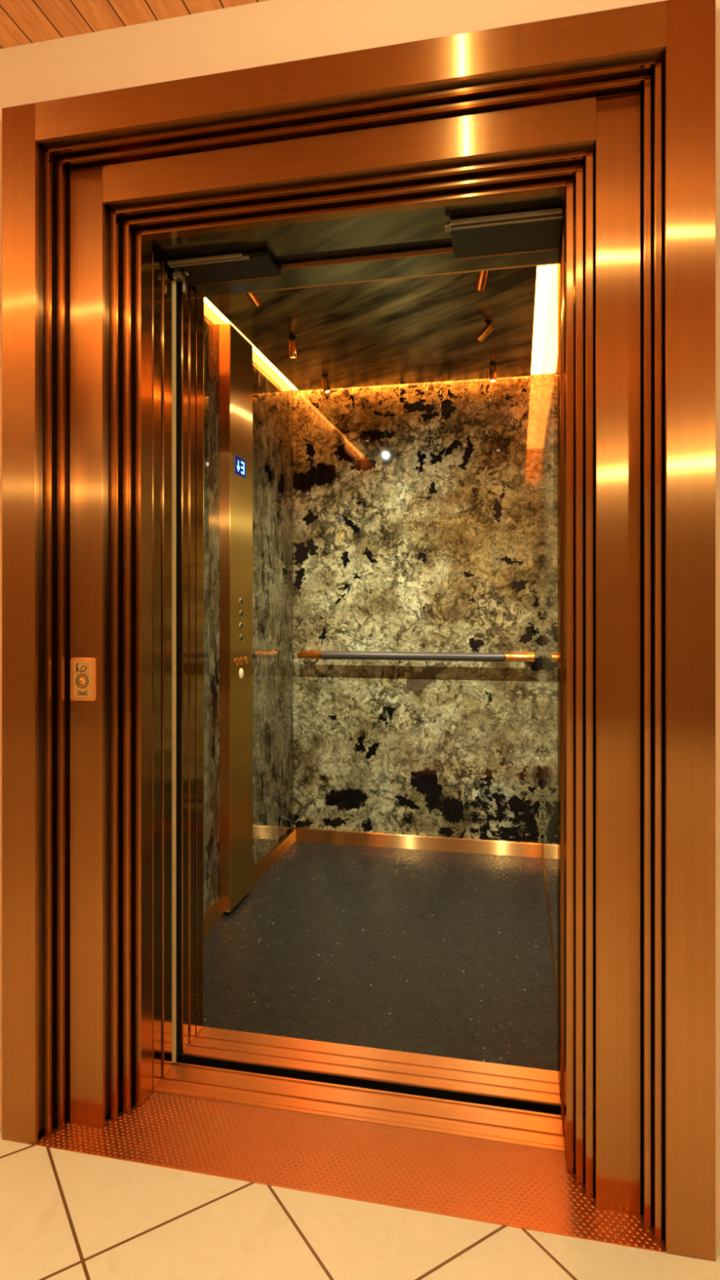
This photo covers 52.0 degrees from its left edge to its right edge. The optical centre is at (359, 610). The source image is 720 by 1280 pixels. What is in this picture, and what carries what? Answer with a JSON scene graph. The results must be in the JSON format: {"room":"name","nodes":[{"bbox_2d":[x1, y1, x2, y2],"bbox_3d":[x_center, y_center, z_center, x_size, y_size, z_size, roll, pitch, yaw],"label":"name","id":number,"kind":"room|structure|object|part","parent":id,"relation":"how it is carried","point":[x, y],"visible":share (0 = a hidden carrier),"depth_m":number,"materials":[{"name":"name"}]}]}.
{"room":"elevator lobby","nodes":[
{"label":"elevator lobby","id":0,"kind":"room"},
{"bbox_2d":[0,0,268,48],"bbox_3d":[0.017,-1.323,-1.834,6.000,0.040,6.820,0,0,12],"label":"ceiling","id":1,"kind":"structure","parent":0,"point":[22,22],"depth_m":1.61,"materials":[{"name":"brown wood"}]},
{"bbox_2d":[203,297,204,1024],"bbox_3d":[-0.576,0.022,2.153,0.254,2.350,0.010,0,0,12],"label":"wall","id":2,"kind":"structure","parent":0,"point":[203,297],"depth_m":2.13,"materials":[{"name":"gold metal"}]},
{"bbox_2d":[203,262,557,297],"bbox_3d":[0.039,-1.028,2.021,1.004,0.249,0.010,0,0,12],"label":"trim","id":3,"kind":"structure","parent":2,"relation":"attached to","point":[556,263],"depth_m":2.02,"materials":[{"name":"gold metal"}]},
{"bbox_2d":[176,1026,595,1119],"bbox_3d":[0.015,1.345,1.949,1.268,0.304,0.137,0,0,12],"label":"sill","id":4,"kind":"structure","parent":2,"relation":"attached to","point":[499,1085],"depth_m":1.92,"materials":[{"name":"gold metal"}]},
{"bbox_2d":[132,174,575,1101],"bbox_3d":[-0.075,0.037,1.976,1.269,2.311,0.123,0,0,12],"label":"frame","id":5,"kind":"object","parent":4,"relation":"on","point":[433,259],"visible":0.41,"depth_m":1.95,"materials":[{"name":"brown metal"}]},
{"bbox_3d":[-0.571,0.145,2.121,0.238,2.096,0.046,0,0,12],"label":"post","id":6,"kind":"part","parent":5,"relation":"part of","materials":[{"name":"brown metal"}]},
{"bbox_3d":[0.006,-0.907,1.904,0.988,0.012,0.004,0,0,12],"label":"header trim","id":7,"kind":"part","parent":5,"relation":"part of","materials":[{"name":"brown metal"}]},
{"bbox_3d":[0.522,0.145,1.848,0.046,2.096,0.123,0,0,12],"label":"post","id":8,"kind":"part","parent":5,"relation":"part of","materials":[{"name":"brown metal"}]},
{"bbox_2d":[204,302,293,914],"bbox_3d":[-0.533,0.022,3.008,0.020,2.350,1.700,0,0,12],"label":"wall","id":9,"kind":"structure","parent":0,"point":[273,398],"depth_m":3.38,"materials":[{"name":"stone"}]},
{"bbox_2d":[219,323,252,912],"bbox_3d":[-0.498,0.029,3.000,0.052,2.296,0.251,0,0,12],"label":"control panel","id":10,"kind":"object","parent":9,"relation":"attached to","point":[235,351],"visible":0.99,"depth_m":2.92,"materials":[{"name":"gold metal"}]},
{"bbox_3d":[-0.528,0.024,2.878,0.042,2.286,0.001,0,0,12],"label":"panel","id":11,"kind":"part","parent":10,"relation":"part of","materials":[{"name":"brown metal"}]},
{"bbox_2d":[204,827,296,936],"bbox_3d":[-0.513,1.163,3.010,0.018,0.065,1.688,0,0,12],"label":"baseboard","id":12,"kind":"structure","parent":9,"relation":"attached to","point":[215,913],"depth_m":3.31,"materials":[{"name":"gold metal"}]},
{"bbox_2d":[0,1125,719,1279],"bbox_3d":[0.017,1.222,-1.834,6.000,0.050,6.820,0,0,12],"label":"floor","id":13,"kind":"structure","parent":0,"point":[64,1215],"depth_m":1.41,"materials":[{"name":"beige tile"}]},
{"bbox_2d":[35,1090,666,1253],"bbox_3d":[-0.055,1.205,1.621,1.326,0.025,0.224,0,0,12],"label":"plate","id":14,"kind":"object","parent":13,"relation":"on","point":[528,1188],"visible":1,"depth_m":1.60,"materials":[{"name":"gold metal"}]},
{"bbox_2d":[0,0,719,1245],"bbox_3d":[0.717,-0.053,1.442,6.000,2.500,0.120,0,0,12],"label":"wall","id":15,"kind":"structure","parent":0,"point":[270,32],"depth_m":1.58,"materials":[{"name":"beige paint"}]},
{"bbox_2d":[2,0,715,1261],"bbox_3d":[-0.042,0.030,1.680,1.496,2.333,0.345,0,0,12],"label":"door surround","id":16,"kind":"object","parent":15,"relation":"attached to","point":[391,144],"visible":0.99,"depth_m":1.56,"materials":[{"name":"brown metal"}]},
{"bbox_2d":[70,657,96,701],"bbox_3d":[-0.643,0.160,1.711,0.066,0.099,0.008,0,0,12],"label":"plate","id":17,"kind":"object","parent":16,"relation":"attached to","point":[82,670],"visible":1,"depth_m":1.71,"materials":[{"name":"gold metal"}]},
{"bbox_2d":[152,251,160,1090],"bbox_3d":[-0.573,0.150,1.868,0.132,2.085,0.046,0,0,12],"label":"sliding door","id":18,"kind":"structure","parent":16,"relation":"attached to","point":[156,260],"depth_m":1.85,"materials":[{"name":"brown metal"}]},
{"bbox_3d":[-0.516,0.150,1.833,0.005,2.085,0.002,0,0,12],"label":"edge trim","id":19,"kind":"part","parent":18,"relation":"part of","materials":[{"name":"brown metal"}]},
{"bbox_2d":[160,261,172,1077],"bbox_3d":[-0.560,0.150,1.921,0.132,2.085,0.050,0,0,12],"label":"sliding door","id":20,"kind":"structure","parent":16,"relation":"attached to","point":[166,271],"depth_m":1.90,"materials":[{"name":"brown metal"}]},
{"bbox_3d":[-0.503,0.150,1.884,0.005,2.085,0.002,0,0,12],"label":"edge trim","id":21,"kind":"part","parent":20,"relation":"part of","materials":[{"name":"brown metal"}]},
{"bbox_2d":[172,280,176,1062],"bbox_3d":[-0.494,0.161,1.944,0.020,2.060,0.004,0,0,12],"label":"strip","id":22,"kind":"object","parent":20,"relation":"attached to","point":[174,282],"visible":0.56,"depth_m":1.94,"materials":[{"name":"silver plastic"}]},
{"bbox_2d":[176,281,188,1053],"bbox_3d":[-0.538,0.150,2.021,0.132,2.085,0.040,0,0,12],"label":"sliding door","id":23,"kind":"structure","parent":16,"relation":"in","point":[184,298],"depth_m":2.00,"materials":[{"name":"brown metal"}]},
{"bbox_2d":[176,283,181,1058],"bbox_3d":[-0.495,0.161,1.969,0.020,2.060,0.038,0,0,12],"label":"seal","id":24,"kind":"object","parent":23,"relation":"attached to","point":[178,287],"visible":0.5,"depth_m":1.97,"materials":[{"name":"black rubber"}]},
{"bbox_3d":[-0.480,0.150,1.989,0.005,2.085,0.002,0,0,12],"label":"edge trim","id":25,"kind":"part","parent":23,"relation":"part of","materials":[{"name":"brown metal"}]},
{"bbox_2d":[188,286,195,1044],"bbox_3d":[-0.528,0.150,2.063,0.132,2.085,0.038,0,0,12],"label":"sliding door","id":26,"kind":"structure","parent":16,"relation":"in","point":[191,292],"depth_m":2.04,"materials":[{"name":"brown metal"}]},
{"bbox_3d":[-0.470,0.150,2.032,0.005,2.085,0.002,0,0,12],"label":"edge trim","id":27,"kind":"part","parent":26,"relation":"part of","materials":[{"name":"brown metal"}]},
{"bbox_2d":[167,208,563,294],"bbox_3d":[-0.010,-0.905,1.831,0.988,0.135,0.176,0,0,12],"label":"gear","id":28,"kind":"object","parent":16,"relation":"attached to","point":[534,231],"visible":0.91,"depth_m":1.82,"materials":[{"name":"grey metal"}]},
{"bbox_3d":[-0.394,-0.889,1.869,0.201,0.009,0.007,0,0,12],"label":"hanger rail","id":29,"kind":"part","parent":28,"relation":"part of","materials":[{"name":"metal"}]},
{"bbox_3d":[-0.384,-0.887,1.877,0.216,0.009,0.007,0,0,12],"label":"hanger rail","id":30,"kind":"part","parent":28,"relation":"part of","materials":[{"name":"metal"}]},
{"bbox_3d":[-0.349,-0.896,1.933,0.261,0.014,0.110,0,0,12],"label":"hanger plate","id":31,"kind":"part","parent":28,"relation":"part of","materials":[{"name":"grey metal"}]},
{"bbox_3d":[0.326,-0.892,1.673,0.258,0.010,0.008,0,0,12],"label":"hanger rail","id":32,"kind":"part","parent":28,"relation":"part of","materials":[{"name":"metal"}]},
{"bbox_3d":[0.349,-0.896,1.765,0.254,0.014,0.147,0,0,12],"label":"hanger plate","id":33,"kind":"part","parent":28,"relation":"part of","materials":[{"name":"grey metal"}]},
{"bbox_3d":[0.334,-0.888,1.685,0.250,0.010,0.008,0,0,12],"label":"hanger rail","id":34,"kind":"part","parent":28,"relation":"part of","materials":[{"name":"metal"}]},
{"bbox_3d":[0.473,0.144,1.731,0.002,2.094,0.003,0,0,12],"label":"edge trim","id":35,"kind":"part","parent":16,"relation":"part of","materials":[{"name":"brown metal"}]},
{"bbox_3d":[0.462,0.144,1.677,0.002,2.094,0.003,0,0,12],"label":"edge trim","id":36,"kind":"part","parent":16,"relation":"part of","materials":[{"name":"brown metal"}]},
{"bbox_3d":[0.479,0.145,1.682,0.029,2.096,0.121,0,0,12],"label":"return panel","id":37,"kind":"part","parent":16,"relation":"part of","materials":[{"name":"brown metal"}]},
{"bbox_2d":[130,1062,622,1211],"bbox_3d":[-0.018,1.345,1.793,1.268,0.304,0.123,0,0,12],"label":"sill","id":38,"kind":"structure","parent":15,"relation":"attached to","point":[454,1117],"depth_m":1.77,"materials":[{"name":"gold metal"}]},
{"bbox_2d":[205,266,537,391],"bbox_3d":[0.082,-1.132,2.855,1.156,0.018,1.629,0,0,12],"label":"ceiling","id":39,"kind":"structure","parent":0,"point":[420,329],"depth_m":2.94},
{"bbox_2d":[204,297,297,390],"bbox_3d":[-0.499,-1.149,3.007,0.046,0.008,1.683,0,0,12],"label":"led strip","id":40,"kind":"object","parent":39,"relation":"attached to","point":[206,301],"visible":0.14,"depth_m":3.25,"materials":[{"name":"white plastic"}]},
{"bbox_2d":[244,293,262,308],"bbox_3d":[-0.371,-1.085,2.546,0.069,0.076,0.033,0,0,-38],"label":"spotlight","id":41,"kind":"object","parent":39,"relation":"attached to","point":[253,298],"visible":0.48,"depth_m":2.54,"materials":[{"name":"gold metal"}]},
{"bbox_2d":[288,336,297,358],"bbox_3d":[-0.276,-1.081,3.037,0.033,0.083,0.038,0,0,12],"label":"spotlight","id":42,"kind":"object","parent":39,"relation":"attached to","point":[292,344],"visible":1,"depth_m":3.02,"materials":[{"name":"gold metal"}]},
{"bbox_2d":[321,373,330,393],"bbox_3d":[-0.163,-1.081,3.521,0.047,0.084,0.032,0,0,23],"label":"spotlight","id":43,"kind":"object","parent":39,"relation":"attached to","point":[325,382],"visible":1,"depth_m":3.51,"materials":[{"name":"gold metal"}]},
{"bbox_2d":[474,270,488,291],"bbox_3d":[0.395,-1.082,2.400,0.032,0.082,0.060,0,0,-16],"label":"spotlight","id":44,"kind":"object","parent":39,"relation":"attached to","point":[482,276],"visible":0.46,"depth_m":2.39,"materials":[{"name":"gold metal"}]},
{"bbox_2d":[475,320,493,342],"bbox_3d":[0.485,-1.085,2.875,0.069,0.075,0.032,0,0,21],"label":"spotlight","id":45,"kind":"object","parent":39,"relation":"attached to","point":[487,329],"visible":1,"depth_m":2.86,"materials":[{"name":"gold metal"}]},
{"bbox_2d":[488,362,496,382],"bbox_3d":[0.604,-1.081,3.354,0.032,0.084,0.041,0,0,12],"label":"spotlight","id":46,"kind":"object","parent":39,"relation":"attached to","point":[492,369],"visible":1,"depth_m":3.34,"materials":[{"name":"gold metal"}]},
{"bbox_2d":[530,264,553,374],"bbox_3d":[0.680,-1.149,2.755,0.056,0.008,1.683,0,0,12],"label":"led strip","id":47,"kind":"object","parent":39,"relation":"attached to","point":[544,273],"visible":0.43,"depth_m":2.86,"materials":[{"name":"white plastic"}]},
{"bbox_2d":[203,841,557,1071],"bbox_3d":[0.091,1.211,2.874,1.258,0.032,1.701,0,0,12],"label":"floor","id":48,"kind":"structure","parent":0,"point":[432,953],"depth_m":2.55,"materials":[{"name":"black stone"}]},
{"bbox_2d":[293,372,542,843],"bbox_3d":[0.271,0.022,3.715,1.298,2.350,0.020,0,0,12],"label":"wall","id":49,"kind":"structure","parent":0,"point":[418,507],"depth_m":3.70,"materials":[{"name":"stone"}]},
{"bbox_2d":[297,649,534,662],"bbox_3d":[0.263,0.225,3.655,1.170,0.044,0.101,0,0,12],"label":"handrail","id":50,"kind":"object","parent":49,"relation":"attached to","point":[312,654],"visible":1,"depth_m":3.60,"materials":[{"name":"grey metal"}]},
{"bbox_2d":[295,827,542,857],"bbox_3d":[0.275,1.163,3.695,1.238,0.065,0.018,0,0,12],"label":"baseboard","id":51,"kind":"structure","parent":49,"relation":"attached to","point":[308,835],"depth_m":3.68,"materials":[{"name":"gold metal"}]},
{"bbox_2d":[542,263,557,980],"bbox_3d":[0.717,0.022,2.741,0.020,2.350,1.700,0,0,12],"label":"wall","id":52,"kind":"structure","parent":0,"point":[550,359],"depth_m":2.76,"materials":[{"name":"stone"}]},
{"bbox_2d":[542,843,557,1005],"bbox_3d":[0.708,1.163,2.749,0.002,0.065,1.688,0,0,12],"label":"baseboard","id":53,"kind":"structure","parent":52,"relation":"attached to","point":[544,866],"depth_m":2.67,"materials":[{"name":"gold metal"}]}
]}

